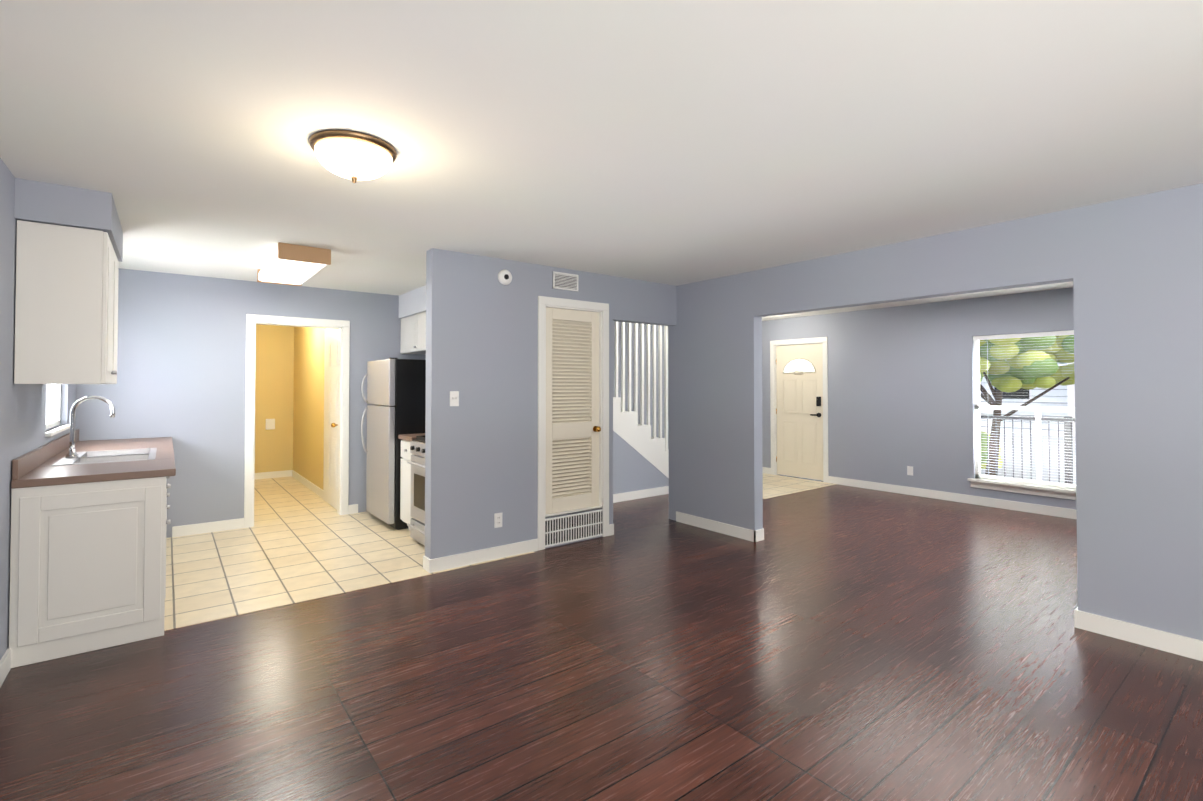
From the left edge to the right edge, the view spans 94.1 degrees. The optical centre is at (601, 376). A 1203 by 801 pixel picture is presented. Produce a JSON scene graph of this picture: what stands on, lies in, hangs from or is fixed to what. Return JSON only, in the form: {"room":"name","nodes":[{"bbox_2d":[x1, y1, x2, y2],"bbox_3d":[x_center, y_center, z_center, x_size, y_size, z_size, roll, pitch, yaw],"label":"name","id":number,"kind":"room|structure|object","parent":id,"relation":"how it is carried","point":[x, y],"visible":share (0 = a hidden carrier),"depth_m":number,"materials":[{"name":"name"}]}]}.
{"room":"empty dining room","nodes":[
{"label":"empty dining room","id":0,"kind":"room"},
{"bbox_2d":[0,158,75,659],"bbox_3d":[-1.617,0.197,0.991,0.120,2.440,9.740,1,-1,-38],"label":"wall","id":1,"kind":"structure","parent":0,"point":[23,429],"depth_m":2.75,"materials":[{"name":"paint"}]},
{"bbox_2d":[0,648,10,686],"bbox_3d":[-0.801,1.351,0.029,0.014,0.100,6.950,1,-1,-38],"label":"baseboard","id":2,"kind":"structure","parent":1,"relation":"attached to","point":[5,662],"depth_m":2.68,"materials":[{"name":"white wood"}]},
{"bbox_2d":[12,428,78,475],"bbox_3d":[-3.699,0.484,3.788,0.020,0.100,2.508,1,-1,-38],"label":"backsplash","id":3,"kind":"structure","parent":1,"relation":"attached to","point":[22,463],"depth_m":3.36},
{"bbox_2d":[45,384,69,436],"bbox_3d":[-3.895,0.029,3.973,0.122,0.725,1.060,1,-1,-38],"label":"kitchen window","id":4,"kind":"structure","parent":1,"relation":"in","point":[53,422],"depth_m":4.17,"materials":[{"name":"white"}]},
{"bbox_2d":[14,220,118,383],"bbox_3d":[-3.077,-0.368,3.282,0.365,0.825,0.905,1,-1,-38],"label":"upper cabinet","id":5,"kind":"object","parent":1,"relation":"attached to","point":[66,313],"visible":0.98,"depth_m":2.92,"materials":[{"name":"white wood"}]},
{"bbox_2d":[14,178,122,261],"bbox_3d":[-3.089,-0.885,3.298,0.365,0.200,0.980,1,-1,-38],"label":"soffit","id":6,"kind":"structure","parent":0,"point":[48,203],"depth_m":2.92,"materials":[{"name":"grey paint"}]},
{"bbox_2d":[75,268,425,537],"bbox_3d":[-3.311,0.276,5.765,3.305,2.440,0.120,1,-1,-38],"label":"wall","id":7,"kind":"structure","parent":0,"point":[181,362],"depth_m":5.33,"materials":[{"name":"paint"}]},
{"bbox_2d":[172,518,243,536],"bbox_3d":[-3.726,1.439,5.339,0.580,0.100,0.014,1,-1,-38],"label":"baseboard","id":8,"kind":"structure","parent":7,"relation":"attached to","point":[200,528],"depth_m":5.32,"materials":[{"name":"white wood"}]},
{"bbox_2d":[244,314,349,527],"bbox_3d":[-3.170,0.443,5.862,0.960,2.110,0.136,1,-1,-38],"label":"trim","id":9,"kind":"structure","parent":7,"relation":"attached to","point":[342,327],"depth_m":5.83,"materials":[{"name":"white wood"}]},
{"bbox_2d":[255,324,293,472],"bbox_3d":[-5.181,0.320,8.428,1.190,2.440,0.120,1,-1,-38],"label":"wall","id":10,"kind":"structure","parent":0,"point":[274,384],"depth_m":8.52,"materials":[{"name":"yellow paint"}]},
{"bbox_2d":[266,419,274,429],"bbox_3d":[-5.004,0.721,8.462,0.120,0.160,0.032,1,-1,-38],"label":"electrical outlet","id":11,"kind":"object","parent":10,"relation":"attached to","point":[270,423],"visible":1,"depth_m":8.45,"materials":[{"name":"white plastic"}]},
{"bbox_2d":[254,470,290,479],"bbox_3d":[-5.144,1.489,8.353,0.900,0.100,0.014,1,-1,-38],"label":"baseboard","id":12,"kind":"structure","parent":10,"relation":"attached to","point":[287,473],"depth_m":8.48,"materials":[{"name":"white wood"}]},
{"bbox_2d":[293,327,326,489],"bbox_3d":[-3.761,0.304,7.473,0.120,2.440,3.130,1,-1,-38],"label":"wall","id":13,"kind":"structure","parent":0,"point":[308,424],"depth_m":7.71,"materials":[{"name":"yellow paint"}]},
{"bbox_2d":[291,470,322,497],"bbox_3d":[-4.094,1.479,7.772,0.014,0.100,2.220,1,-1,-38],"label":"baseboard","id":14,"kind":"structure","parent":13,"relation":"attached to","point":[301,479],"depth_m":7.68,"materials":[{"name":"white wood"}]},
{"bbox_2d":[323,330,337,508],"bbox_3d":[-3.168,0.485,6.519,0.101,2.023,0.772,1,-1,-38],"label":"door","id":15,"kind":"structure","parent":13,"relation":"in","point":[330,417],"depth_m":6.55,"materials":[{"name":"white wood"}]},
{"bbox_2d":[325,328,337,333],"bbox_3d":[-3.131,0.459,6.548,0.016,2.100,0.900,1,-1,-38],"label":"door frame","id":16,"kind":"structure","parent":13,"relation":"attached to","point":[327,330],"depth_m":6.77,"materials":[{"name":"white wood"}]},
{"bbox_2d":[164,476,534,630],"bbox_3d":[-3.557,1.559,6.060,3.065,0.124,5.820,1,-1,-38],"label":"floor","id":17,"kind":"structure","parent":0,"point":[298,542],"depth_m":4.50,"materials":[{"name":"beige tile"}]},
{"bbox_2d":[9,456,168,667],"bbox_3d":[-2.847,0.986,3.165,0.612,0.934,0.527,1,-1,-38],"label":"base cabinet","id":18,"kind":"object","parent":17,"relation":"on","point":[89,521],"depth_m":2.95,"materials":[{"name":"white wood"}]},
{"bbox_2d":[169,437,175,475],"bbox_3d":[-3.444,0.557,3.972,0.650,0.040,2.528,1,-1,-38],"label":"countertop","id":19,"kind":"structure","parent":18,"relation":"on","point":[172,469],"depth_m":3.52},
{"bbox_2d":[41,448,168,463],"bbox_3d":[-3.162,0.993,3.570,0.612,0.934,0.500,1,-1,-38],"label":"sink","id":20,"kind":"object","parent":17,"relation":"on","point":[160,451],"depth_m":3.76,"materials":[{"name":"white metal"}]},
{"bbox_2d":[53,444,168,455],"bbox_3d":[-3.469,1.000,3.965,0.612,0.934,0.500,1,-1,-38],"label":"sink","id":21,"kind":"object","parent":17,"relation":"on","point":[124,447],"depth_m":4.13,"materials":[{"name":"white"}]},
{"bbox_2d":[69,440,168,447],"bbox_3d":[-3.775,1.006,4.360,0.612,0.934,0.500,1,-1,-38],"label":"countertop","id":22,"kind":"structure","parent":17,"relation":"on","point":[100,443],"depth_m":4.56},
{"bbox_2d":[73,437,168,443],"bbox_3d":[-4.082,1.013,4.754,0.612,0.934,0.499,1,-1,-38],"label":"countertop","id":23,"kind":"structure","parent":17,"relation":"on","point":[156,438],"depth_m":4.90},
{"bbox_2d":[361,357,425,529],"bbox_3d":[-1.995,0.662,5.870,0.834,1.672,0.760,1,-1,-38],"label":"refrigerator","id":24,"kind":"object","parent":17,"relation":"on","point":[396,393],"visible":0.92,"depth_m":5.50,"materials":[{"name":"silver metal"}]},
{"bbox_2d":[398,433,424,529],"bbox_3d":[-1.572,0.976,5.445,0.686,1.030,0.368,1,-1,-38],"label":"cabinet filler","id":25,"kind":"object","parent":17,"relation":"on","point":[405,496],"visible":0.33,"depth_m":5.26,"materials":[{"name":"white wood"}]},
{"bbox_2d":[407,435,424,545],"bbox_3d":[-1.248,0.983,4.976,0.750,1.000,0.760,1,-1,-38],"label":"gas range","id":26,"kind":"object","parent":17,"relation":"on","point":[416,525],"visible":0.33,"depth_m":4.92,"materials":[{"name":"silver metal"}]},
{"bbox_2d":[399,285,425,317],"bbox_3d":[-1.500,-0.816,5.665,0.350,0.260,2.290,1,-1,-38],"label":"soffit","id":27,"kind":"structure","parent":0,"point":[412,302],"depth_m":6.09,"materials":[{"name":"grey paint"}]},
{"bbox_2d":[425,248,675,558],"bbox_3d":[-0.287,0.264,5.064,2.610,2.440,0.120,1,-1,-38],"label":"wall","id":28,"kind":"structure","parent":0,"point":[481,454],"depth_m":4.51,"materials":[{"name":"paint"}]},
{"bbox_2d":[450,391,458,405],"bbox_3d":[-1.132,0.172,4.319,0.072,0.116,0.019,1,-1,-38],"label":"light switch","id":29,"kind":"object","parent":28,"relation":"attached to","point":[454,398],"visible":1,"depth_m":4.32,"materials":[{"name":"white plastic"}]},
{"bbox_2d":[424,539,537,572],"bbox_3d":[-0.921,1.425,4.479,0.944,0.100,0.034,1,-1,-38],"label":"baseboard","id":30,"kind":"structure","parent":28,"relation":"attached to","point":[462,559],"depth_m":4.42,"materials":[{"name":"white wood"}]},
{"bbox_2d":[494,513,501,527],"bbox_3d":[-0.835,1.166,4.540,0.072,0.116,0.010,1,-1,-38],"label":"outlet","id":31,"kind":"object","parent":28,"relation":"attached to","point":[497,520],"visible":1,"depth_m":4.53,"materials":[{"name":"white plastic"}]},
{"bbox_2d":[498,270,511,284],"bbox_3d":[-0.787,-0.814,4.592,0.128,0.128,0.038,1,-1,-38],"label":"smoke detector","id":32,"kind":"object","parent":28,"relation":"attached to","point":[504,277],"visible":1,"depth_m":4.57,"materials":[{"name":"white plastic"}]},
{"bbox_2d":[553,271,577,291],"bbox_3d":[-0.317,-0.842,4.974,0.270,0.150,0.012,1,-1,-38],"label":"air vent","id":33,"kind":"object","parent":28,"relation":"in","point":[565,281],"visible":1,"depth_m":4.97,"materials":[{"name":"white metal"}]},
{"bbox_2d":[537,296,608,550],"bbox_3d":[-0.274,0.399,5.061,0.770,2.170,0.136,1,-1,-38],"label":"trim","id":34,"kind":"structure","parent":28,"relation":"attached to","point":[544,302],"depth_m":5.06,"materials":[{"name":"white wood"}]},
{"bbox_2d":[546,307,600,513],"bbox_3d":[-0.249,0.299,5.031,0.602,1.802,0.107,1,-1,-38],"label":"louvered closet door","id":35,"kind":"structure","parent":28,"relation":"in","point":[573,428],"depth_m":5.06,"materials":[{"name":"beige wood"}]},
{"bbox_2d":[545,509,602,546],"bbox_3d":[-0.238,1.348,4.999,0.750,0.240,0.012,1,-1,-38],"label":"air vent","id":36,"kind":"object","parent":28,"relation":"in","point":[571,528],"visible":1,"depth_m":4.99,"materials":[{"name":"white metal"}]},
{"bbox_2d":[0,475,1202,800],"bbox_3d":[1.654,1.519,3.511,8.405,0.120,9.740,1,-1,-38],"label":"floor","id":37,"kind":"structure","parent":0,"point":[840,643],"depth_m":2.62,"materials":[{"name":"brown wood"}]},
{"bbox_2d":[613,321,668,502],"bbox_3d":[0.195,0.305,7.327,2.590,2.434,0.904,1,-1,-38],"label":"staircase","id":38,"kind":"structure","parent":37,"relation":"on","point":[640,462],"depth_m":7.01,"materials":[{"name":"white wood"}]},
{"bbox_2d":[0,0,1202,320],"bbox_3d":[0.657,-1.020,4.836,8.405,0.120,12.990,1,-1,-38],"label":"ceiling","id":39,"kind":"structure","parent":0,"point":[674,142],"depth_m":2.21,"materials":[{"name":"white paint"}]},
{"bbox_2d":[257,242,330,285],"bbox_3d":[-2.570,-0.905,4.639,0.352,0.115,1.200,1,-1,-38],"label":"kitchen ceiling light","id":40,"kind":"object","parent":39,"relation":"attached to","point":[292,264],"visible":1,"depth_m":4.33,"materials":[{"name":"white plastic"}]},
{"bbox_2d":[309,129,396,182],"bbox_3d":[-1.078,-0.920,2.442,0.352,0.158,0.352,1,-1,-38],"label":"dome ceiling light","id":41,"kind":"object","parent":39,"relation":"attached to","point":[354,156],"visible":1,"depth_m":2.34,"materials":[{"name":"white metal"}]},
{"bbox_2d":[613,321,668,448],"bbox_3d":[0.253,0.313,8.028,5.100,2.440,0.120,1,-1,-38],"label":"wall","id":42,"kind":"structure","parent":0,"point":[632,378],"depth_m":8.20,"materials":[{"name":"grey paint"}]},
{"bbox_2d":[763,473,835,498],"bbox_3d":[2.116,1.559,8.189,1.695,0.054,1.880,1,-1,-38],"label":"floor","id":43,"kind":"structure","parent":0,"point":[775,485],"depth_m":7.84,"materials":[{"name":"beige tile"}]},
{"bbox_2d":[762,287,1075,508],"bbox_3d":[5.084,0.278,5.868,0.120,2.440,9.220,1,-1,-38],"label":"wall","id":44,"kind":"structure","parent":0,"point":[900,389],"depth_m":7.19,"materials":[{"name":"paint"}]},
{"bbox_2d":[763,467,770,473],"bbox_3d":[2.451,1.502,9.128,0.014,0.100,0.730,1,-1,-38],"label":"baseboard","id":45,"kind":"structure","parent":44,"relation":"attached to","point":[766,470],"depth_m":8.90,"materials":[{"name":"white wood"}]},
{"bbox_2d":[776,343,822,480],"bbox_3d":[2.987,0.523,8.490,0.100,2.012,0.808,1,-1,-38],"label":"entry door","id":46,"kind":"structure","parent":44,"relation":"in","point":[799,380],"depth_m":8.48,"materials":[{"name":"beige wood"}]},
{"bbox_2d":[770,337,828,482],"bbox_3d":[3.019,0.486,8.510,0.136,2.110,0.970,1,-1,-38],"label":"door frame","id":47,"kind":"structure","parent":44,"relation":"attached to","point":[773,386],"depth_m":8.56,"materials":[{"name":"white wood"}]},
{"bbox_2d":[907,466,912,475],"bbox_3d":[3.962,1.212,7.192,0.008,0.116,0.072,1,-1,-38],"label":"electrical outlet","id":48,"kind":"object","parent":44,"relation":"attached to","point":[909,470],"visible":1,"depth_m":7.19,"materials":[{"name":"white plastic"}]},
{"bbox_2d":[828,476,1076,518],"bbox_3d":[5.528,1.436,5.169,0.014,0.100,7.360,1,-1,-38],"label":"baseboard","id":49,"kind":"structure","parent":44,"relation":"attached to","point":[1018,506],"depth_m":6.71,"materials":[{"name":"white wood"}]},
{"bbox_2d":[967,330,1075,499],"bbox_3d":[4.795,0.408,6.173,0.140,1.790,1.320,1,-1,-38],"label":"window","id":50,"kind":"structure","parent":44,"relation":"in","point":[1036,487],"depth_m":6.31,"materials":[{"name":"white"}]},
{"bbox_2d":[973,331,1075,487],"bbox_3d":[4.792,0.347,6.172,0.032,1.652,1.204,1,-1,-38],"label":"window blind","id":51,"kind":"object","parent":50,"relation":"attached to","point":[1059,333],"visible":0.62,"depth_m":6.26,"materials":[{"name":"white plastic"}]},
{"bbox_2d":[668,183,1202,640],"bbox_3d":[2.966,0.232,3.102,0.120,2.440,7.210,1,-1,-38],"label":"wall","id":52,"kind":"structure","parent":0,"point":[1131,268],"depth_m":3.21,"materials":[{"name":"paint"}]},
{"bbox_2d":[676,511,759,541],"bbox_3d":[1.076,1.440,5.404,0.014,0.100,0.984,1,-1,-38],"label":"baseboard","id":53,"kind":"structure","parent":52,"relation":"attached to","point":[731,530],"depth_m":5.33,"materials":[{"name":"white wood"}]},
{"bbox_2d":[1074,607,1202,660],"bbox_3d":[3.927,1.379,1.736,0.014,0.100,3.844,1,-1,-38],"label":"baseboard","id":54,"kind":"structure","parent":52,"relation":"attached to","point":[1189,647],"depth_m":3.03,"materials":[{"name":"white wood"}]},
{"bbox_3d":[-1.314,0.276,5.791,0.120,2.440,2.290,1,-1,-38],"label":"wall","id":55,"kind":"structure","parent":0,"visible":0},
{"bbox_2d":[400,315,425,354],"bbox_3d":[-2.026,-0.467,6.346,0.329,0.404,0.549,1,-1,-38],"label":"upper cabinet","id":56,"kind":"object","parent":55,"relation":"attached to","point":[413,334],"depth_m":6.24,"materials":[{"name":"white wood"}]},
{"bbox_2d":[416,312,425,351],"bbox_3d":[-1.689,-0.474,5.912,0.329,0.404,0.548,1,-1,-38],"label":"upper cabinet","id":57,"kind":"object","parent":55,"relation":"attached to","point":[420,318],"depth_m":5.94,"materials":[{"name":"white wood"}]},
{"label":"outside","id":58,"kind":"structure","parent":0,"visible":0},
{"bbox_2d":[981,433,1075,484],"bbox_3d":[28.198,2.167,28.247,60.480,0.100,70.000,1,-1,-38],"label":"street","id":59,"kind":"structure","parent":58,"point":[1044,449],"depth_m":12.88,"materials":[{"name":"grey"}]},
{"bbox_2d":[980,431,1002,468],"bbox_3d":[7.328,1.602,11.869,1.249,1.066,1.938,1,-1,-38],"label":"bush","id":60,"kind":"object","parent":59,"relation":"on","point":[983,445],"visible":0.12,"depth_m":11.04,"materials":[{"name":"green plant"}]},
{"bbox_2d":[979,335,1074,475],"bbox_3d":[7.176,0.105,10.376,3.556,3.456,3.619,1,-1,-38],"label":"tree","id":61,"kind":"object","parent":59,"relation":"on","point":[1029,375],"visible":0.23,"depth_m":9.59,"materials":[{"name":"green plant"}]},
{"bbox_2d":[980,363,1074,436],"bbox_3d":[15.668,-1.559,23.637,8.600,7.200,8.800,1,-1,-38],"label":"house","id":62,"kind":"structure","parent":59,"relation":"on","point":[1063,394],"depth_m":18.68,"materials":[{"name":"white"}]},
{"bbox_3d":[5.183,1.605,7.203,1.700,0.130,11.000,1,-1,-38],"label":"porch","id":63,"kind":"object","parent":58,"visible":0},
{"bbox_2d":[980,415,1074,484],"bbox_3d":[5.736,1.037,7.641,0.070,1.020,11.012,1,-1,-38],"label":"railing","id":64,"kind":"object","parent":63,"relation":"on","point":[1068,445],"visible":0.08,"depth_m":7.40,"materials":[{"name":"grey metal"}]}
]}

